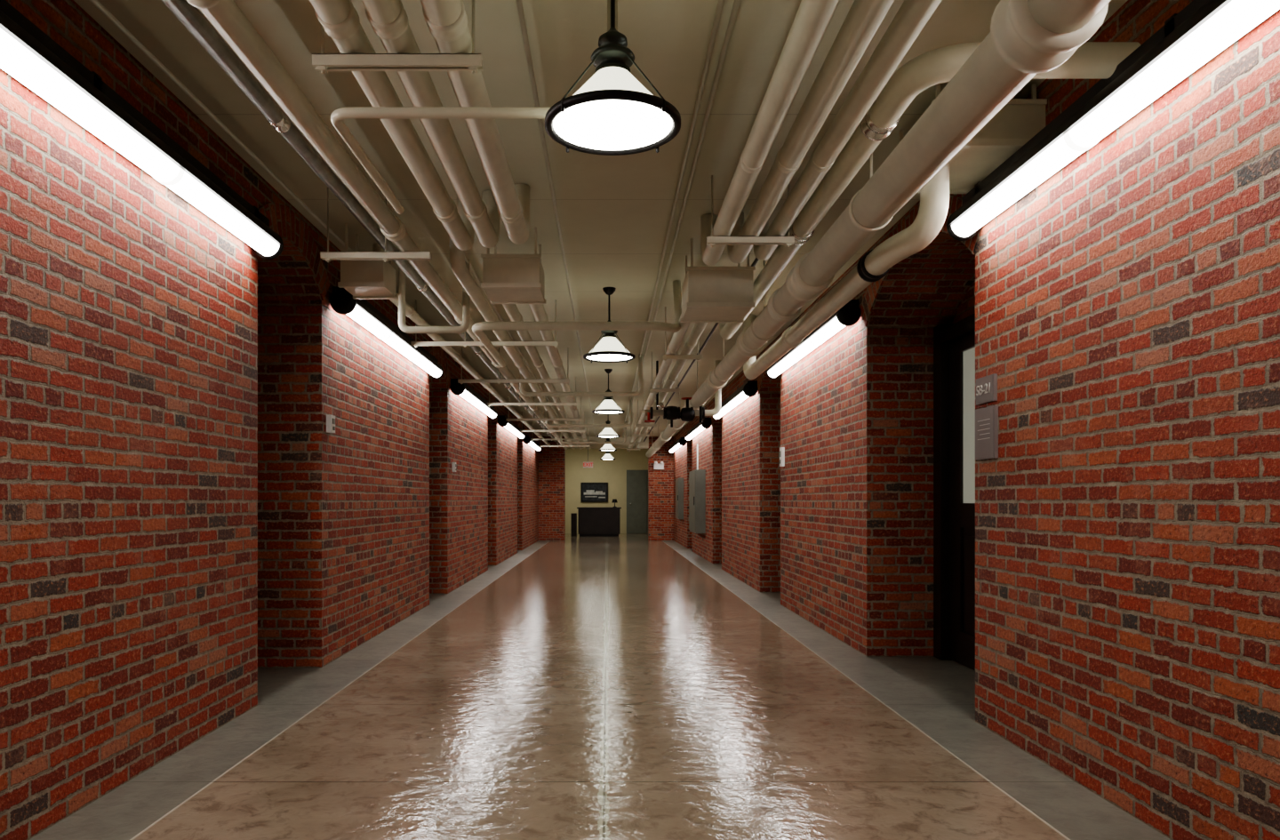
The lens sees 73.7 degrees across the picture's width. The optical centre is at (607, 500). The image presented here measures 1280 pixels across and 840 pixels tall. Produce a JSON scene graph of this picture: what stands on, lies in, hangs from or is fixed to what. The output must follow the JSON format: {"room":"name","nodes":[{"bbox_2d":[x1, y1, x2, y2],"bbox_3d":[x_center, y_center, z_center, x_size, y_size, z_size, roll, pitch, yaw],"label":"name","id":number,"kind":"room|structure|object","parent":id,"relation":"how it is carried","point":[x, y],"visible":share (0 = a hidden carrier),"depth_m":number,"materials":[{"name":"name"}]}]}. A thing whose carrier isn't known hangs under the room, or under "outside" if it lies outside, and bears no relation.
{"room":"basement corridor","nodes":[
{"label":"basement corridor","id":0,"kind":"room"},
{"bbox_2d":[0,0,538,839],"bbox_3d":[-2.464,-0.365,11.700,0.792,3.170,28.600,0,0,0],"label":"wall","id":1,"kind":"structure","parent":0,"point":[181,517],"depth_m":4.12,"materials":[{"name":"red brick"}]},
{"bbox_2d":[0,0,284,259],"bbox_3d":[-1.980,-1.512,3.240,0.199,0.234,3.560,0,0,0],"label":"wall light","id":2,"kind":"object","parent":1,"relation":"attached to","point":[28,54],"visible":1,"depth_m":3.38,"materials":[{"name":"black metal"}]},
{"bbox_2d":[326,414,335,432],"bbox_3d":[-2.055,-0.570,6.360,0.050,0.130,0.090,0,0,0],"label":"thermostat","id":3,"kind":"object","parent":1,"relation":"attached to","point":[330,419],"visible":1,"depth_m":6.32,"materials":[{"name":"grey paint"}]},
{"bbox_2d":[329,286,443,378],"bbox_3d":[-1.980,-1.512,8.140,0.199,0.234,3.560,0,0,0],"label":"wall light","id":4,"kind":"object","parent":1,"relation":"attached to","point":[342,302],"visible":0.94,"depth_m":7.35,"materials":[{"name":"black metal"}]},
{"bbox_2d":[452,462,456,471],"bbox_3d":[-2.055,-0.450,11.500,0.050,0.130,0.090,0,0,0],"label":"thermostat","id":5,"kind":"object","parent":1,"relation":"attached to","point":[454,465],"visible":1,"depth_m":11.46,"materials":[{"name":"grey paint"}]},
{"bbox_2d":[450,378,497,419],"bbox_3d":[-1.980,-1.512,13.040,0.199,0.234,3.560,0,0,0],"label":"wall light","id":6,"kind":"object","parent":1,"relation":"attached to","point":[464,390],"visible":0.96,"depth_m":12.28,"materials":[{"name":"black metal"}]},
{"bbox_2d":[497,415,525,439],"bbox_3d":[-1.980,-1.512,17.940,0.199,0.234,3.560,0,0,0],"label":"wall light","id":7,"kind":"object","parent":1,"relation":"attached to","point":[502,421],"visible":1,"depth_m":17.08,"materials":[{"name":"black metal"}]},
{"bbox_2d":[523,435,541,451],"bbox_3d":[-1.980,-1.512,22.840,0.199,0.234,3.560,0,0,0],"label":"wall light","id":8,"kind":"object","parent":1,"relation":"attached to","point":[527,440],"visible":0.96,"depth_m":21.96,"materials":[{"name":"black metal"}]},
{"bbox_2d":[29,533,1171,839],"bbox_3d":[0.000,1.270,14.700,6.200,0.100,35.000,0,0,0],"label":"floor","id":9,"kind":"structure","parent":0,"point":[624,686],"depth_m":4.35,"materials":[{"name":"concrete"}]},
{"bbox_2d":[571,507,621,535],"bbox_3d":[-0.370,0.728,29.200,1.700,0.985,0.600,0,0,0],"label":"reception desk","id":10,"kind":"object","parent":9,"relation":"on","point":[592,521],"visible":1,"depth_m":28.93,"materials":[{"name":"paint"}]},
{"bbox_2d":[73,0,1127,436],"bbox_3d":[0.000,-2.000,14.700,6.200,0.100,35.000,0,0,0],"label":"ceiling","id":11,"kind":"structure","parent":0,"point":[614,212],"depth_m":4.58,"materials":[{"name":"beige paint"}]},
{"bbox_2d":[161,0,559,444],"bbox_3d":[-1.500,-1.740,11.700,0.086,0.086,28.560,0,0,0],"label":"conduit","id":12,"kind":"object","parent":11,"relation":"attached to","point":[188,15],"visible":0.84,"depth_m":4.01,"materials":[{"name":"metal"}]},
{"bbox_2d":[337,223,398,299],"bbox_3d":[-1.710,-1.718,6.125,0.324,0.461,0.374,0,0,0],"label":"box","id":13,"kind":"object","parent":11,"relation":"hanging from","point":[363,279],"visible":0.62,"depth_m":5.95,"materials":[{"name":"beige paint"}]},
{"bbox_2d":[320,187,431,262],"bbox_3d":[-1.440,-1.716,5.320,0.680,0.463,0.044,0,0,0],"label":"strut","id":14,"kind":"object","parent":11,"relation":"hanging from","point":[327,256],"visible":0.94,"depth_m":5.30,"materials":[{"name":"metal"}]},
{"bbox_2d":[89,0,352,251],"bbox_3d":[-1.900,-1.850,11.700,0.022,0.022,28.560,0,0,0],"label":"conduit","id":15,"kind":"object","parent":14,"relation":"on","point":[96,3],"visible":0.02,"depth_m":3.97,"materials":[{"name":"beige metal"}]},
{"bbox_2d":[309,0,474,250],"bbox_3d":[-0.900,-1.751,1.463,0.126,0.388,8.086,0,0,0],"label":"insulated pipe","id":16,"kind":"object","parent":11,"relation":"hanging from","point":[340,20],"visible":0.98,"depth_m":3.55,"materials":[{"name":"beige paint"}]},
{"bbox_2d":[312,0,482,74],"bbox_3d":[-0.735,-1.724,3.000,0.590,0.448,0.044,0,0,0],"label":"strut","id":17,"kind":"object","parent":11,"relation":"hanging from","point":[324,62],"visible":0.98,"depth_m":2.98,"materials":[{"name":"metal"}]},
{"bbox_2d":[360,0,499,247],"bbox_3d":[-0.735,-1.751,1.438,0.126,0.388,8.036,0,0,0],"label":"insulated pipe","id":18,"kind":"object","parent":11,"relation":"hanging from","point":[388,19],"visible":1,"depth_m":3.58,"materials":[{"name":"beige paint"}]},
{"bbox_2d":[398,258,470,333],"bbox_3d":[-1.400,-1.647,6.900,0.580,0.595,0.060,0,0,0],"label":"pipe","id":19,"kind":"object","parent":11,"relation":"hanging from","point":[466,299],"visible":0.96,"depth_m":6.88,"materials":[{"name":"beige metal"}]},
{"bbox_2d":[373,243,551,445],"bbox_3d":[-1.740,-1.778,16.219,0.096,0.333,19.522,0,0,0],"label":"insulated pipe","id":20,"kind":"object","parent":11,"relation":"hanging from","point":[411,313],"visible":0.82,"depth_m":9.80,"materials":[{"name":"beige paint"}]},
{"bbox_2d":[330,0,617,214],"bbox_3d":[-0.500,-1.677,3.665,1.080,0.535,1.070,0,0,0],"label":"pipe","id":21,"kind":"object","parent":11,"relation":"hanging from","point":[339,115],"visible":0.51,"depth_m":3.14,"materials":[{"name":"beige metal"}]},
{"bbox_2d":[420,0,529,244],"bbox_3d":[-0.540,-1.748,1.391,0.138,0.394,7.942,0,0,0],"label":"insulated pipe","id":22,"kind":"object","parent":11,"relation":"hanging from","point":[446,20],"visible":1,"depth_m":3.56,"materials":[{"name":"beige paint"}]},
{"bbox_2d":[411,300,558,347],"bbox_3d":[-1.190,-1.716,8.300,1.420,0.463,0.044,0,0,0],"label":"strut","id":23,"kind":"object","parent":11,"relation":"hanging from","point":[415,343],"visible":0.86,"depth_m":8.28,"materials":[{"name":"metal"}]},
{"bbox_2d":[186,0,567,449],"bbox_3d":[-1.260,-1.600,11.700,0.132,0.132,28.560,0,0,0],"label":"insulated pipe","id":24,"kind":"object","parent":23,"relation":"on","point":[225,16],"visible":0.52,"depth_m":3.62,"materials":[{"name":"beige metal"}]},
{"bbox_2d":[528,304,590,449],"bbox_3d":[-0.580,-1.600,16.270,0.122,0.122,19.420,0,0,0],"label":"insulated pipe","id":25,"kind":"object","parent":23,"relation":"on","point":[538,310],"visible":0.74,"depth_m":9.36,"materials":[{"name":"beige paint"}]},
{"bbox_2d":[449,237,575,449],"bbox_3d":[-1.020,-1.744,15.865,0.112,0.401,20.230,0,0,0],"label":"insulated pipe","id":26,"kind":"object","parent":11,"relation":"hanging from","point":[457,256],"visible":0.77,"depth_m":6.98,"materials":[{"name":"beige metal"}]},
{"bbox_2d":[480,227,546,303],"bbox_3d":[-0.680,-1.728,6.300,0.424,0.441,0.524,0,0,0],"label":"box","id":27,"kind":"object","parent":11,"relation":"hanging from","point":[507,278],"visible":0.88,"depth_m":6.05,"materials":[{"name":"beige paint"}]},
{"bbox_2d":[457,347,569,383],"bbox_3d":[-1.190,-1.716,10.900,1.420,0.463,0.044,0,0,0],"label":"strut","id":28,"kind":"object","parent":11,"relation":"hanging from","point":[461,381],"visible":0.97,"depth_m":10.88,"materials":[{"name":"metal"}]},
{"bbox_2d":[464,254,570,437],"bbox_3d":[-1.120,-1.920,11.700,0.022,0.022,28.560,0,0,0],"label":"conduit","id":29,"kind":"object","parent":11,"relation":"attached to","point":[466,258],"visible":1,"depth_m":8.93,"materials":[{"name":"beige metal"}]},
{"bbox_2d":[487,376,576,406],"bbox_3d":[-1.190,-1.716,13.500,1.420,0.463,0.044,0,0,0],"label":"strut","id":30,"kind":"object","parent":11,"relation":"hanging from","point":[489,404],"visible":0.9,"depth_m":13.48,"materials":[{"name":"metal"}]},
{"bbox_2d":[506,397,581,421],"bbox_3d":[-1.190,-1.716,16.100,1.420,0.463,0.044,0,0,0],"label":"strut","id":31,"kind":"object","parent":11,"relation":"hanging from","point":[533,419],"visible":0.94,"depth_m":16.08,"materials":[{"name":"metal"}]},
{"bbox_2d":[520,411,584,432],"bbox_3d":[-1.190,-1.716,18.700,1.420,0.463,0.044,0,0,0],"label":"strut","id":32,"kind":"object","parent":11,"relation":"hanging from","point":[522,430],"visible":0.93,"depth_m":18.68,"materials":[{"name":"metal"}]},
{"bbox_2d":[515,0,596,437],"bbox_3d":[-0.340,-1.925,11.700,0.022,0.022,28.560,0,0,0],"label":"conduit","id":33,"kind":"object","parent":11,"relation":"attached to","point":[519,4],"visible":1,"depth_m":4.62,"materials":[{"name":"beige metal"}]},
{"bbox_2d":[530,422,587,440],"bbox_3d":[-1.190,-1.716,21.300,1.420,0.463,0.044,0,0,0],"label":"strut","id":34,"kind":"object","parent":11,"relation":"hanging from","point":[532,439],"visible":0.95,"depth_m":21.28,"materials":[{"name":"metal"}]},
{"bbox_2d":[502,304,582,449],"bbox_3d":[-0.800,-1.600,16.270,0.112,0.112,19.420,0,0,0],"label":"insulated pipe","id":35,"kind":"object","parent":34,"relation":"on","point":[512,310],"visible":0.71,"depth_m":9.36,"materials":[{"name":"beige paint"}]},
{"bbox_2d":[539,432,590,447],"bbox_3d":[-1.190,-1.716,23.900,1.420,0.463,0.044,0,0,0],"label":"strut","id":36,"kind":"object","parent":11,"relation":"hanging from","point":[540,445],"visible":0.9,"depth_m":23.88,"materials":[{"name":"metal"}]},
{"bbox_2d":[472,280,681,367],"bbox_3d":[-0.240,-1.684,8.007,1.792,0.560,1.986,0,0,0],"label":"pipe","id":37,"kind":"object","parent":11,"relation":"hanging from","point":[477,328],"visible":0.96,"depth_m":7.03,"materials":[{"name":"beige metal"}]},
{"bbox_2d":[519,354,642,396],"bbox_3d":[-0.345,-1.667,11.400,1.650,0.555,0.060,0,0,0],"label":"pipe","id":38,"kind":"object","parent":11,"relation":"hanging from","point":[523,391],"visible":0.96,"depth_m":11.37,"materials":[{"name":"beige metal"}]},
{"bbox_2d":[583,435,592,467],"bbox_3d":[-0.568,-1.464,25.621,0.303,0.968,0.058,0,0,0],"label":"exit sign","id":39,"kind":"object","parent":11,"relation":"hanging from","point":[588,464],"visible":1,"depth_m":25.60,"materials":[{"name":"red plastic"}]},
{"bbox_2d":[545,398,631,427],"bbox_3d":[-0.345,-1.667,16.200,1.650,0.555,0.060,0,0,0],"label":"pipe","id":40,"kind":"object","parent":11,"relation":"hanging from","point":[630,401],"visible":0.97,"depth_m":16.17,"materials":[{"name":"beige metal"}]},
{"bbox_2d":[560,421,626,443],"bbox_3d":[-0.345,-1.667,21.000,1.650,0.555,0.060,0,0,0],"label":"pipe","id":41,"kind":"object","parent":11,"relation":"hanging from","point":[625,428],"visible":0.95,"depth_m":20.97,"materials":[{"name":"beige metal"}]},
{"bbox_2d":[600,451,615,460],"bbox_3d":[0.020,-1.620,27.250,0.478,0.660,0.478,0,0,0],"label":"pendant lamp","id":42,"kind":"object","parent":11,"relation":"hanging from","point":[607,456],"visible":0.69,"depth_m":27.13,"materials":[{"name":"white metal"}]},
{"bbox_2d":[596,414,619,438],"bbox_3d":[0.020,-1.620,17.550,0.478,0.660,0.478,0,0,0],"label":"pendant lamp","id":43,"kind":"object","parent":11,"relation":"hanging from","point":[607,432],"visible":0.76,"depth_m":17.44,"materials":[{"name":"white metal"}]},
{"bbox_2d":[599,438,616,451],"bbox_3d":[0.020,-1.620,22.400,0.478,0.660,0.478,0,0,0],"label":"pendant lamp","id":44,"kind":"object","parent":11,"relation":"hanging from","point":[607,447],"visible":0.77,"depth_m":22.29,"materials":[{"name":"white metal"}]},
{"bbox_2d":[592,368,624,414],"bbox_3d":[0.020,-1.620,12.700,0.478,0.660,0.478,0,0,0],"label":"pendant lamp","id":45,"kind":"object","parent":11,"relation":"hanging from","point":[608,406],"visible":0.81,"depth_m":12.61,"materials":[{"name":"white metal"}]},
{"bbox_2d":[583,287,635,363],"bbox_3d":[0.020,-1.620,7.850,0.478,0.660,0.478,0,0,0],"label":"pendant lamp","id":46,"kind":"object","parent":11,"relation":"hanging from","point":[609,349],"visible":0.86,"depth_m":7.77,"materials":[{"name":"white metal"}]},
{"bbox_2d":[544,0,680,155],"bbox_3d":[0.020,-1.620,3.000,0.478,0.660,0.478,0,0,0],"label":"pendant lamp","id":47,"kind":"object","parent":11,"relation":"hanging from","point":[612,113],"visible":1,"depth_m":2.94,"materials":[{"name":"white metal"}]},
{"bbox_2d":[626,432,640,450],"bbox_3d":[0.755,-1.677,24.200,0.390,0.543,0.044,0,0,0],"label":"strut","id":48,"kind":"object","parent":11,"relation":"hanging from","point":[628,449],"visible":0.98,"depth_m":24.20,"materials":[{"name":"metal"}]},
{"bbox_2d":[629,442,644,444],"bbox_3d":[0.755,-1.677,21.600,0.390,0.543,0.044,0,0,0],"label":"strut","id":49,"kind":"object","parent":11,"relation":"hanging from","point":[629,443],"visible":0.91,"depth_m":21.58,"materials":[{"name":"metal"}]},
{"bbox_2d":[632,428,649,437],"bbox_3d":[0.755,-1.677,19.000,0.390,0.543,0.044,0,0,0],"label":"strut","id":50,"kind":"object","parent":11,"relation":"hanging from","point":[648,435],"visible":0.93,"depth_m":18.98,"materials":[{"name":"metal"}]},
{"bbox_2d":[636,399,656,427],"bbox_3d":[0.755,-1.677,16.400,0.390,0.543,0.044,0,0,0],"label":"strut","id":51,"kind":"object","parent":11,"relation":"hanging from","point":[637,424],"visible":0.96,"depth_m":16.39,"materials":[{"name":"metal"}]},
{"bbox_2d":[649,352,679,393],"bbox_3d":[0.755,-1.677,11.200,0.390,0.543,0.044,0,0,0],"label":"strut","id":52,"kind":"object","parent":11,"relation":"hanging from","point":[652,390],"visible":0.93,"depth_m":11.18,"materials":[{"name":"metal"}]},
{"bbox_2d":[627,314,690,452],"bbox_3d":[0.660,-1.520,16.420,0.112,0.112,19.120,0,0,0],"label":"insulated pipe","id":53,"kind":"object","parent":52,"relation":"on","point":[673,348],"visible":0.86,"depth_m":9.65,"materials":[{"name":"beige paint"}]},
{"bbox_2d":[632,322,707,448],"bbox_3d":[0.840,-1.580,16.420,0.112,0.112,19.120,0,0,0],"label":"insulated pipe","id":54,"kind":"object","parent":52,"relation":"on","point":[698,329],"visible":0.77,"depth_m":9.62,"materials":[{"name":"beige paint"}]},
{"bbox_2d":[621,0,724,437],"bbox_3d":[0.440,-1.920,11.700,0.022,0.022,28.560,0,0,0],"label":"conduit","id":55,"kind":"object","parent":11,"relation":"attached to","point":[720,5],"visible":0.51,"depth_m":4.51,"materials":[{"name":"beige metal"}]},
{"bbox_2d":[623,0,740,437],"bbox_3d":[0.500,-1.920,11.700,0.022,0.022,28.560,0,0,0],"label":"conduit","id":56,"kind":"object","parent":11,"relation":"attached to","point":[736,3],"visible":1,"depth_m":4.47,"materials":[{"name":"beige metal"}]},
{"bbox_2d":[662,306,701,360],"bbox_3d":[0.755,-1.677,8.600,0.390,0.543,0.044,0,0,0],"label":"strut","id":57,"kind":"object","parent":11,"relation":"hanging from","point":[665,356],"visible":0.93,"depth_m":8.58,"materials":[{"name":"metal"}]},
{"bbox_2d":[644,360,721,427],"bbox_3d":[1.058,-1.481,11.900,1.075,0.928,0.200,0,0,0],"label":"valve","id":58,"kind":"object","parent":11,"relation":"hanging from","point":[687,413],"visible":0.97,"depth_m":11.86,"materials":[{"name":"black metal"}]},
{"bbox_2d":[689,361,703,408],"bbox_3d":[1.270,-1.621,12.000,0.212,0.654,0.036,0,0,0],"label":"hanger","id":59,"kind":"object","parent":11,"relation":"hanging from","point":[697,362],"visible":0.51,"depth_m":11.99,"materials":[{"name":"metal"}]},
{"bbox_2d":[680,238,755,322],"bbox_3d":[0.840,-1.688,6.575,0.504,0.521,0.574,0,0,0],"label":"box","id":60,"kind":"object","parent":11,"relation":"hanging from","point":[709,294],"visible":0.87,"depth_m":6.30,"materials":[{"name":"beige paint"}]},
{"bbox_2d":[713,338,732,382],"bbox_3d":[1.270,-1.621,9.300,0.212,0.654,0.036,0,0,0],"label":"hanger","id":61,"kind":"object","parent":11,"relation":"hanging from","point":[723,339],"visible":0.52,"depth_m":9.29,"materials":[{"name":"metal"}]},
{"bbox_2d":[706,175,794,247],"bbox_3d":[0.860,-1.734,5.120,0.520,0.428,0.044,0,0,0],"label":"strut","id":62,"kind":"object","parent":11,"relation":"hanging from","point":[788,240],"visible":0.94,"depth_m":5.10,"materials":[{"name":"metal"}]},
{"bbox_2d":[643,257,759,441],"bbox_3d":[1.120,-1.800,11.700,0.028,0.028,28.560,0,0,0],"label":"conduit","id":63,"kind":"object","parent":62,"relation":"attached to","point":[756,260],"visible":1,"depth_m":10.36,"materials":[{"name":"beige metal"}]},
{"bbox_2d":[751,260,775,340],"bbox_3d":[1.270,-1.621,6.900,0.212,0.654,0.036,0,0,0],"label":"hanger","id":64,"kind":"object","parent":11,"relation":"hanging from","point":[752,332],"visible":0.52,"depth_m":6.89,"materials":[{"name":"metal"}]},
{"bbox_2d":[700,0,839,265],"bbox_3d":[0.700,-1.762,1.664,0.124,0.367,8.488,0,0,0],"label":"insulated pipe","id":65,"kind":"object","parent":11,"relation":"hanging from","point":[812,18],"visible":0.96,"depth_m":3.51,"materials":[{"name":"beige paint"}]},
{"bbox_2d":[727,0,894,263],"bbox_3d":[0.875,-1.762,1.639,0.124,0.367,8.438,0,0,0],"label":"insulated pipe","id":66,"kind":"object","parent":11,"relation":"hanging from","point":[864,18],"visible":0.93,"depth_m":3.48,"materials":[{"name":"beige paint"}]},
{"bbox_2d":[743,162,949,379],"bbox_3d":[1.553,-1.591,6.610,0.270,0.707,4.916,0,0,0],"label":"insulated pipe","id":67,"kind":"object","parent":11,"relation":"hanging from","point":[875,264],"visible":0.97,"depth_m":4.72,"materials":[{"name":"beige metal"}]},
{"bbox_2d":[752,0,941,260],"bbox_3d":[1.035,-1.764,1.611,0.112,0.361,8.382,0,0,0],"label":"insulated pipe","id":68,"kind":"object","parent":11,"relation":"hanging from","point":[912,16],"visible":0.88,"depth_m":3.48,"materials":[{"name":"beige paint"}]},
{"bbox_2d":[848,152,892,231],"bbox_3d":[1.270,-1.621,4.100,0.212,0.654,0.036,0,0,0],"label":"hanger","id":69,"kind":"object","parent":11,"relation":"hanging from","point":[854,221],"visible":0.52,"depth_m":4.09,"materials":[{"name":"metal"}]},
{"bbox_2d":[719,41,1140,339],"bbox_3d":[1.548,-1.766,5.910,0.864,0.359,5.504,0,0,0],"label":"insulated pipe","id":70,"kind":"object","parent":11,"relation":"hanging from","point":[1091,60],"visible":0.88,"depth_m":3.53,"materials":[{"name":"beige paint"}]},
{"bbox_2d":[898,83,1047,193],"bbox_3d":[1.775,-1.794,4.250,0.534,0.311,0.624,0,0,0],"label":"box","id":71,"kind":"object","parent":11,"relation":"attached to","point":[1019,120],"visible":0.48,"depth_m":3.95,"materials":[{"name":"beige paint"}]},
{"bbox_2d":[538,436,673,540],"bbox_3d":[0.000,-0.365,26.200,6.200,3.170,0.400,0,0,0],"label":"wall","id":72,"kind":"structure","parent":0,"point":[551,460],"depth_m":26.00,"materials":[{"name":"red brick"}]},
{"bbox_2d":[653,461,663,469],"bbox_3d":[1.570,-1.070,25.920,0.300,0.240,0.160,0,0,0],"label":"emergency light","id":73,"kind":"object","parent":72,"relation":"attached to","point":[656,466],"visible":1,"depth_m":25.90,"materials":[{"name":"white plastic"}]},
{"bbox_2d":[565,448,647,533],"bbox_3d":[0.000,-0.365,31.750,6.200,3.170,0.300,0,0,0],"label":"wall","id":74,"kind":"structure","parent":0,"point":[613,472],"depth_m":31.60,"materials":[{"name":"yellow paint"}]},
{"bbox_2d":[580,482,607,502],"bbox_3d":[-0.470,-0.300,31.575,1.000,0.720,0.050,0,0,0],"label":"framed picture","id":75,"kind":"object","parent":74,"relation":"attached to","point":[589,492],"visible":1,"depth_m":31.57,"materials":[{"name":"black metal"}]},
{"bbox_2d":[626,470,647,533],"bbox_3d":[1.120,0.045,31.525,0.800,2.350,0.150,0,0,0],"label":"door","id":76,"kind":"structure","parent":74,"relation":"in","point":[636,480],"depth_m":31.53,"materials":[{"name":"grey paint"}]},
{"bbox_2d":[673,0,1279,839],"bbox_3d":[2.414,-0.365,11.700,0.792,3.170,28.600,0,0,0],"label":"wall","id":77,"kind":"structure","parent":0,"point":[1125,307],"depth_m":3.51,"materials":[{"name":"red brick"}]},
{"bbox_2d":[668,437,686,453],"bbox_3d":[1.931,-1.512,23.675,0.199,0.234,3.850,0,0,0],"label":"wall light","id":78,"kind":"object","parent":77,"relation":"attached to","point":[681,442],"visible":1,"depth_m":22.77,"materials":[{"name":"black metal"}]},
{"bbox_2d":[675,478,683,519],"bbox_3d":[1.950,-0.050,23.050,0.160,1.100,0.900,0,0,0],"label":"electrical panel","id":79,"kind":"object","parent":77,"relation":"attached to","point":[679,482],"visible":1,"depth_m":22.60,"materials":[{"name":"grey paint"}]},
{"bbox_2d":[688,444,705,533],"bbox_3d":[1.915,-0.260,18.250,0.230,1.880,1.300,0,0,0],"label":"electrical panel","id":80,"kind":"object","parent":77,"relation":"attached to","point":[697,477],"visible":1,"depth_m":17.60,"materials":[{"name":"grey paint"}]},
{"bbox_2d":[684,417,711,440],"bbox_3d":[1.931,-1.512,18.425,0.199,0.234,3.750,0,0,0],"label":"wall light","id":81,"kind":"object","parent":77,"relation":"attached to","point":[706,423],"visible":0.98,"depth_m":17.65,"materials":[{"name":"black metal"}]},
{"bbox_2d":[712,380,757,420],"bbox_3d":[1.931,-1.512,13.225,0.199,0.234,3.550,0,0,0],"label":"wall light","id":82,"kind":"object","parent":77,"relation":"attached to","point":[748,388],"visible":0.91,"depth_m":12.26,"materials":[{"name":"black metal"}]},
{"bbox_2d":[779,447,784,466],"bbox_3d":[2.005,-0.500,9.800,0.050,0.220,0.100,0,0,0],"label":"thermostat","id":83,"kind":"object","parent":77,"relation":"attached to","point":[781,449],"visible":1,"depth_m":9.75,"materials":[{"name":"grey paint"}]},
{"bbox_2d":[766,299,860,379],"bbox_3d":[1.931,-1.512,8.355,0.199,0.234,3.150,0,0,0],"label":"wall light","id":84,"kind":"object","parent":77,"relation":"attached to","point":[849,315],"visible":0.9,"depth_m":7.55,"materials":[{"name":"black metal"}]},
{"bbox_2d":[933,312,975,670],"bbox_3d":[2.610,-0.070,5.690,0.160,2.580,1.956,0,0,0],"label":"door","id":85,"kind":"structure","parent":77,"relation":"in","point":[954,344],"depth_m":6.41,"materials":[{"name":"paint"}]},
{"bbox_2d":[975,373,997,405],"bbox_3d":[2.018,-0.590,4.550,0.025,0.140,0.220,0,0,0],"label":"number sign","id":86,"kind":"object","parent":77,"relation":"attached to","point":[986,388],"visible":1,"depth_m":4.52,"materials":[{"name":"plastic"}]},
{"bbox_2d":[975,405,998,460],"bbox_3d":[2.018,-0.357,4.550,0.024,0.275,0.240,0,0,0],"label":"sign","id":87,"kind":"object","parent":77,"relation":"attached to","point":[987,418],"visible":1,"depth_m":4.51,"materials":[{"name":"plastic"}]},
{"bbox_2d":[945,0,1279,240],"bbox_3d":[1.931,-1.512,2.855,0.199,0.234,3.610,0,0,0],"label":"wall light","id":88,"kind":"object","parent":77,"relation":"attached to","point":[1190,37],"visible":1,"depth_m":3.14,"materials":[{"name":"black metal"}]},
{"bbox_3d":[1.270,-1.621,1.200,0.212,0.654,0.036,0,0,0],"label":"hanger","id":89,"kind":"object","parent":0,"visible":0},
{"bbox_2d":[645,0,1110,457],"bbox_3d":[1.270,-1.400,11.700,0.266,0.266,28.560,0,0,0],"label":"pipe","id":90,"kind":"object","parent":89,"relation":"hanging from","point":[1026,39],"visible":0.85,"depth_m":3.13,"materials":[{"name":"beige metal"}]}
]}

